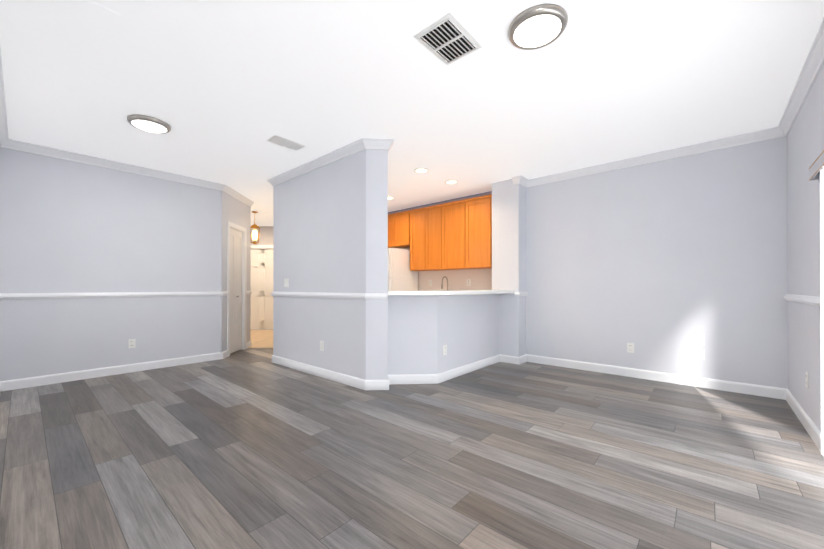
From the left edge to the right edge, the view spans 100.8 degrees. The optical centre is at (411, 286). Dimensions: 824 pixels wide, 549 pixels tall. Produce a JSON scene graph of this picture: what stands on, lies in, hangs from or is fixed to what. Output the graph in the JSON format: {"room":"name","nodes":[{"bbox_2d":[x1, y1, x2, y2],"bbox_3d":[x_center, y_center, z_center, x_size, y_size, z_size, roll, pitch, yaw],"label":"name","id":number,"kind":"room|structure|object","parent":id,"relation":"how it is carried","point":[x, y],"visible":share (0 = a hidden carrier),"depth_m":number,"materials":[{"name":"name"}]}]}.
{"room":"empty living room","nodes":[
{"label":"empty living room","id":0,"kind":"room"},
{"bbox_2d":[0,147,219,380],"bbox_3d":[-3.624,-0.219,4.293,0.120,2.600,2.250,0,0,41],"label":"wall","id":1,"kind":"structure","parent":0,"point":[66,226],"depth_m":4.08,"materials":[{"name":"paint"}]},
{"bbox_2d":[0,381,3,391],"bbox_3d":[-1.960,1.022,1.509,6.046,0.104,0.016,0,0,41],"label":"baseboard","id":2,"kind":"structure","parent":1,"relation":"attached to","point":[1,382],"depth_m":3.50,"materials":[{"name":"white"}]},
{"bbox_2d":[128,339,135,347],"bbox_3d":[-3.530,0.721,4.300,0.008,0.115,0.072,0,0,41],"label":"outlet","id":3,"kind":"object","parent":1,"relation":"attached to","point":[131,343],"visible":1,"depth_m":4.30,"materials":[{"name":"white plastic"}]},
{"bbox_2d":[220,190,250,352],"bbox_3d":[-2.931,-0.215,5.605,0.120,2.600,1.060,0,0,-4],"label":"wall","id":4,"kind":"structure","parent":0,"point":[234,210],"depth_m":5.23,"materials":[{"name":"paint"}]},
{"bbox_2d":[230,228,241,353],"bbox_3d":[-2.916,0.073,5.590,0.032,2.000,0.518,0,0,-4],"label":"closet door","id":5,"kind":"structure","parent":4,"relation":"in","point":[235,290],"depth_m":5.60,"materials":[{"name":"white wood"}]},
{"bbox_2d":[227,221,246,356],"bbox_3d":[-2.923,0.039,5.590,0.134,2.092,0.674,0,0,-4],"label":"trim","id":6,"kind":"structure","parent":4,"relation":"attached to","point":[243,230],"depth_m":5.85,"materials":[{"name":"white wood"}]},
{"bbox_2d":[246,341,250,348],"bbox_3d":[-2.072,1.036,6.752,2.628,0.104,2.752,0,0,41],"label":"baseboard","id":7,"kind":"structure","parent":4,"relation":"attached to","point":[248,344],"depth_m":6.01,"materials":[{"name":"white"}]},
{"bbox_2d":[249,330,272,347],"bbox_3d":[-3.514,1.087,7.251,2.917,0.006,2.610,0,0,-4],"label":"floor","id":8,"kind":"structure","parent":0,"point":[261,338],"depth_m":7.08,"materials":[{"name":"beige tile"}]},
{"bbox_2d":[251,226,272,244],"bbox_3d":[-3.455,-0.207,8.627,3.217,2.600,0.120,0,0,-4],"label":"wall","id":9,"kind":"structure","parent":0,"point":[266,236],"depth_m":8.55,"materials":[{"name":"paint"}]},
{"bbox_2d":[250,249,272,329],"bbox_3d":[-3.768,0.073,8.597,0.870,2.020,0.044,0,0,-4],"label":"front door","id":10,"kind":"structure","parent":9,"relation":"in","point":[261,317],"depth_m":8.58,"materials":[{"name":"white"}]},
{"bbox_2d":[251,245,272,248],"bbox_3d":[-3.768,0.033,8.598,1.050,2.120,0.134,0,0,-4],"label":"door frame","id":11,"kind":"structure","parent":9,"relation":"attached to","point":[261,246],"depth_m":8.54,"materials":[{"name":"white wood"}]},
{"bbox_2d":[273,149,365,379],"bbox_3d":[-1.191,-0.219,4.257,1.990,2.600,0.120,0,0,41],"label":"wall","id":12,"kind":"structure","parent":0,"point":[319,229],"depth_m":4.06,"materials":[{"name":"paint"}]},
{"bbox_2d":[284,279,288,286],"bbox_3d":[-1.704,-0.048,4.619,0.118,0.115,0.010,0,0,41],"label":"light switch","id":13,"kind":"object","parent":12,"relation":"attached to","point":[286,282],"visible":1,"depth_m":4.61,"materials":[{"name":"white plastic"}]},
{"bbox_2d":[272,355,367,389],"bbox_3d":[-1.223,1.029,4.192,1.971,0.104,0.016,0,0,41],"label":"baseboard","id":14,"kind":"structure","parent":12,"relation":"attached to","point":[345,379],"depth_m":4.02,"materials":[{"name":"white wood"}]},
{"bbox_2d":[320,341,323,350],"bbox_3d":[-1.079,0.711,4.071,0.072,0.115,0.008,0,0,41],"label":"outlet","id":15,"kind":"object","parent":12,"relation":"attached to","point":[321,345],"visible":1,"depth_m":4.06,"materials":[{"name":"white plastic"}]},
{"bbox_2d":[366,149,387,379],"bbox_3d":[-0.379,-0.220,3.724,0.226,2.600,0.320,0,0,-4],"label":"wall","id":16,"kind":"structure","parent":0,"point":[376,260],"depth_m":3.56,"materials":[{"name":"paint"}]},
{"bbox_2d":[0,329,823,548],"bbox_3d":[-1.141,1.148,6.655,12.300,0.120,9.600,0,0,41],"label":"floor","id":17,"kind":"structure","parent":0,"point":[252,448],"depth_m":2.07,"materials":[{"name":"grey wood"}]},
{"bbox_2d":[388,248,417,290],"bbox_3d":[-0.455,0.212,6.349,0.830,1.750,0.795,0,0,41],"label":"fridge","id":18,"kind":"object","parent":17,"relation":"on","point":[402,276],"visible":0.17,"depth_m":6.01,"materials":[{"name":"white metal"}]},
{"bbox_3d":[0.577,0.650,5.614,1.620,0.870,0.600,0,0,41],"label":"base cabinet","id":19,"kind":"object","parent":17,"relation":"on","visible":0},
{"bbox_3d":[0.569,0.194,5.605,1.630,0.038,0.625,0,0,41],"label":"countertop","id":20,"kind":"structure","parent":19,"relation":"on","visible":0},
{"bbox_2d":[441,276,447,289],"bbox_3d":[0.534,0.001,5.741,0.102,0.344,0.200,0,0,41],"label":"faucet","id":21,"kind":"object","parent":20,"relation":"on","point":[442,282],"visible":0.58,"depth_m":5.69,"materials":[{"name":"silver metal"}]},
{"bbox_2d":[0,0,823,225],"bbox_3d":[-1.141,-1.571,6.663,12.300,0.122,9.600,0,0,41],"label":"ceiling","id":22,"kind":"structure","parent":0,"point":[225,90],"depth_m":2.56,"materials":[{"name":"white paint"}]},
{"bbox_2d":[127,114,170,133],"bbox_3d":[-2.448,-1.496,3.181,0.330,0.052,0.330,0,0,41],"label":"led ceiling light","id":23,"kind":"object","parent":22,"relation":"attached to","point":[150,124],"visible":1,"depth_m":3.12,"materials":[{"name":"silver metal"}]},
{"bbox_2d":[251,211,259,243],"bbox_3d":[-3.184,-1.176,6.908,0.183,0.670,0.210,0,0,41],"label":"pendant lantern","id":24,"kind":"object","parent":22,"relation":"hanging from","point":[255,235],"visible":0.94,"depth_m":6.87,"materials":[{"name":"gold metal"}]},
{"bbox_2d":[266,135,305,150],"bbox_3d":[-1.332,-1.516,3.620,0.200,0.009,0.350,0,0,41],"label":"ceiling vent","id":25,"kind":"object","parent":22,"relation":"in","point":[284,142],"visible":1,"depth_m":3.61,"materials":[{"name":"white metal"}]},
{"bbox_2d":[414,168,428,172],"bbox_3d":[0.124,-1.514,4.465,0.186,0.008,0.186,0,0,41],"label":"recessed light","id":26,"kind":"object","parent":22,"relation":"in","point":[421,170],"visible":1,"depth_m":4.46,"materials":[{"name":"white plastic"}]},
{"bbox_2d":[413,13,481,65],"bbox_3d":[0.227,-1.517,2.122,0.270,0.014,0.360,0,0,41],"label":"ceiling vent","id":27,"kind":"object","parent":22,"relation":"in","point":[448,39],"visible":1,"depth_m":2.10,"materials":[{"name":"white metal"}]},
{"bbox_2d":[445,180,457,183],"bbox_3d":[0.574,-1.512,4.948,0.186,0.008,0.186,0,0,41],"label":"recessed light","id":28,"kind":"object","parent":22,"relation":"in","point":[451,181],"visible":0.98,"depth_m":4.94,"materials":[{"name":"white"}]},
{"bbox_2d":[508,4,567,49],"bbox_3d":[0.735,-1.499,2.004,0.330,0.052,0.330,0,0,41],"label":"led ceiling light","id":29,"kind":"object","parent":22,"relation":"attached to","point":[537,26],"visible":1,"depth_m":1.95,"materials":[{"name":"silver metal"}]},
{"bbox_2d":[388,191,491,290],"bbox_3d":[0.178,-0.213,6.435,3.380,2.600,0.100,0,0,41],"label":"wall","id":30,"kind":"structure","parent":0,"point":[480,279],"depth_m":5.88,"materials":[{"name":"paint"}]},
{"bbox_2d":[388,210,409,247],"bbox_3d":[-0.286,-1.058,6.552,0.892,0.612,0.332,0,0,41],"label":"upper cabinet","id":31,"kind":"object","parent":30,"relation":"attached to","point":[398,229],"visible":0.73,"depth_m":6.32,"materials":[{"name":"brown wood"}]},
{"bbox_2d":[409,210,420,269],"bbox_3d":[0.221,-0.819,6.115,0.420,1.070,0.320,0,0,41],"label":"upper cabinet","id":32,"kind":"object","parent":30,"relation":"attached to","point":[415,215],"depth_m":6.05,"materials":[{"name":"brown wood"}]},
{"bbox_2d":[421,206,436,269],"bbox_3d":[0.462,-0.819,5.904,0.478,1.070,0.320,0,0,41],"label":"upper cabinet","id":33,"kind":"object","parent":30,"relation":"attached to","point":[428,214],"depth_m":5.84,"materials":[{"name":"brown wood"}]},
{"bbox_2d":[437,202,460,269],"bbox_3d":[0.767,-0.820,5.637,0.588,1.070,0.320,0,0,41],"label":"upper cabinet","id":34,"kind":"object","parent":30,"relation":"attached to","point":[455,235],"depth_m":5.57,"materials":[{"name":"brown wood"}]},
{"bbox_2d":[461,194,491,269],"bbox_3d":[1.089,-0.821,5.355,0.524,1.070,0.320,0,0,41],"label":"upper cabinet","id":35,"kind":"object","parent":30,"relation":"attached to","point":[476,213],"depth_m":5.24,"materials":[{"name":"brown wood"}]},
{"bbox_2d":[388,294,498,374],"bbox_3d":[0.465,0.589,4.373,0.475,0.985,1.880,0,0,41],"label":"wall","id":36,"kind":"structure","parent":0,"point":[423,330],"depth_m":3.83,"materials":[{"name":"paint"}]},
{"bbox_2d":[443,345,446,355],"bbox_3d":[0.377,0.730,3.905,0.008,0.115,0.072,0,0,41],"label":"outlet","id":37,"kind":"object","parent":36,"relation":"attached to","point":[444,349],"visible":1,"depth_m":3.90,"materials":[{"name":"white plastic"}]},
{"bbox_2d":[388,290,513,294],"bbox_3d":[0.498,0.073,4.240,0.708,0.045,2.033,0,0,41],"label":"countertop","id":38,"kind":"structure","parent":36,"relation":"on","point":[456,292],"depth_m":3.65,"materials":[{"name":"white stone"}]},
{"bbox_2d":[500,354,519,364],"bbox_3d":[1.383,1.031,4.808,0.280,0.104,0.016,0,0,41],"label":"baseboard","id":39,"kind":"structure","parent":36,"relation":"attached to","point":[503,358],"depth_m":4.80,"materials":[{"name":"white wood"}]},
{"bbox_2d":[492,179,525,356],"bbox_3d":[1.482,-0.216,5.047,0.410,2.600,0.470,0,0,41],"label":"pillar","id":40,"kind":"structure","parent":0,"point":[508,235],"depth_m":4.84,"materials":[{"name":"paint"}]},
{"bbox_2d":[526,136,787,388],"bbox_3d":[2.727,-0.219,4.127,2.676,2.600,0.215,0,0,41],"label":"wall","id":41,"kind":"structure","parent":0,"point":[659,264],"depth_m":3.83,"materials":[{"name":"paint"}]},
{"bbox_2d":[0,18,823,206],"bbox_3d":[-0.936,-1.475,4.101,7.909,0.088,5.256,0,0,41],"label":"crown molding","id":42,"kind":"structure","parent":41,"relation":"attached to","point":[812,67],"depth_m":3.72,"materials":[{"name":"white"}]},
{"bbox_2d":[627,343,633,352],"bbox_3d":[2.613,0.736,4.075,0.072,0.115,0.008,0,0,41],"label":"outlet","id":43,"kind":"object","parent":41,"relation":"attached to","point":[630,347],"visible":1,"depth_m":4.07,"materials":[{"name":"white plastic"}]},
{"bbox_2d":[524,354,783,399],"bbox_3d":[2.606,1.029,4.076,2.556,0.104,0.016,0,0,41],"label":"baseboard","id":44,"kind":"structure","parent":41,"relation":"attached to","point":[744,388],"depth_m":3.83,"materials":[{"name":"white wood"}]},
{"bbox_2d":[696,349,704,359],"bbox_3d":[3.091,0.730,3.657,0.072,0.115,0.008,0,0,41],"label":"outlet","id":45,"kind":"object","parent":41,"relation":"attached to","point":[700,354],"visible":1,"depth_m":3.65,"materials":[{"name":"white plastic"}]},
{"bbox_2d":[787,64,823,431],"bbox_3d":[2.012,-0.227,1.370,0.120,2.600,5.275,0,0,41],"label":"wall","id":46,"kind":"structure","parent":0,"point":[805,142],"depth_m":2.63,"materials":[{"name":"paint"}]},
{"bbox_2d":[784,388,823,456],"bbox_3d":[3.033,1.025,2.636,0.016,0.104,1.550,0,0,41],"label":"baseboard","id":47,"kind":"structure","parent":46,"relation":"attached to","point":[810,427],"depth_m":2.59,"materials":[{"name":"white wood"}]},
{"bbox_2d":[806,371,808,388],"bbox_3d":[2.986,0.707,2.578,0.008,0.115,0.072,0,0,41],"label":"outlet","id":48,"kind":"object","parent":46,"relation":"attached to","point":[807,379],"visible":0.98,"depth_m":2.56,"materials":[{"name":"white plastic"}]},
{"bbox_2d":[809,151,823,180],"bbox_3d":[1.903,-0.771,1.371,0.040,0.085,2.552,0,0,41],"label":"valance","id":49,"kind":"object","parent":46,"relation":"attached to","point":[816,166],"visible":1,"depth_m":2.19,"materials":[{"name":"grey"}]},
{"bbox_2d":[820,167,823,455],"bbox_3d":[1.818,0.158,1.277,0.021,1.770,2.243,0,0,41],"label":"vertical blind slats","id":50,"kind":"object","parent":49,"relation":"hanging from","point":[822,289],"visible":1,"depth_m":2.11,"materials":[{"name":"white plastic"}]},
{"bbox_3d":[-2.005,-0.226,1.462,6.286,2.600,0.120,0,0,41],"label":"wall","id":51,"kind":"structure","parent":0,"visible":0},
{"bbox_2d":[4,291,228,299],"bbox_3d":[-3.483,0.107,4.354,0.040,0.064,2.228,0,0,41],"label":"trim","id":52,"kind":"structure","parent":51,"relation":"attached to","point":[224,293],"depth_m":4.11,"materials":[{"name":"white wood"}]},
{"bbox_2d":[247,291,387,294],"bbox_3d":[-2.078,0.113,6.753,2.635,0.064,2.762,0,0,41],"label":"trim","id":53,"kind":"structure","parent":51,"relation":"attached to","point":[248,292],"depth_m":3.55,"materials":[{"name":"white wood"}]},
{"bbox_2d":[271,292,367,298],"bbox_3d":[-1.225,0.106,4.189,1.975,0.064,0.026,0,0,41],"label":"trim","id":54,"kind":"structure","parent":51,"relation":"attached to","point":[285,294],"depth_m":4.04,"materials":[{"name":"white wood"}]},
{"bbox_2d":[515,292,527,295],"bbox_3d":[1.557,0.108,4.820,0.050,0.064,0.281,0,0,41],"label":"trim","id":55,"kind":"structure","parent":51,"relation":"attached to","point":[516,293],"depth_m":4.75,"materials":[{"name":"white wood"}]},
{"bbox_2d":[784,294,819,305],"bbox_3d":[3.047,0.102,2.663,0.026,0.064,1.564,0,0,41],"label":"trim","id":56,"kind":"structure","parent":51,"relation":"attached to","point":[810,300],"depth_m":2.59,"materials":[{"name":"white"}]}
]}

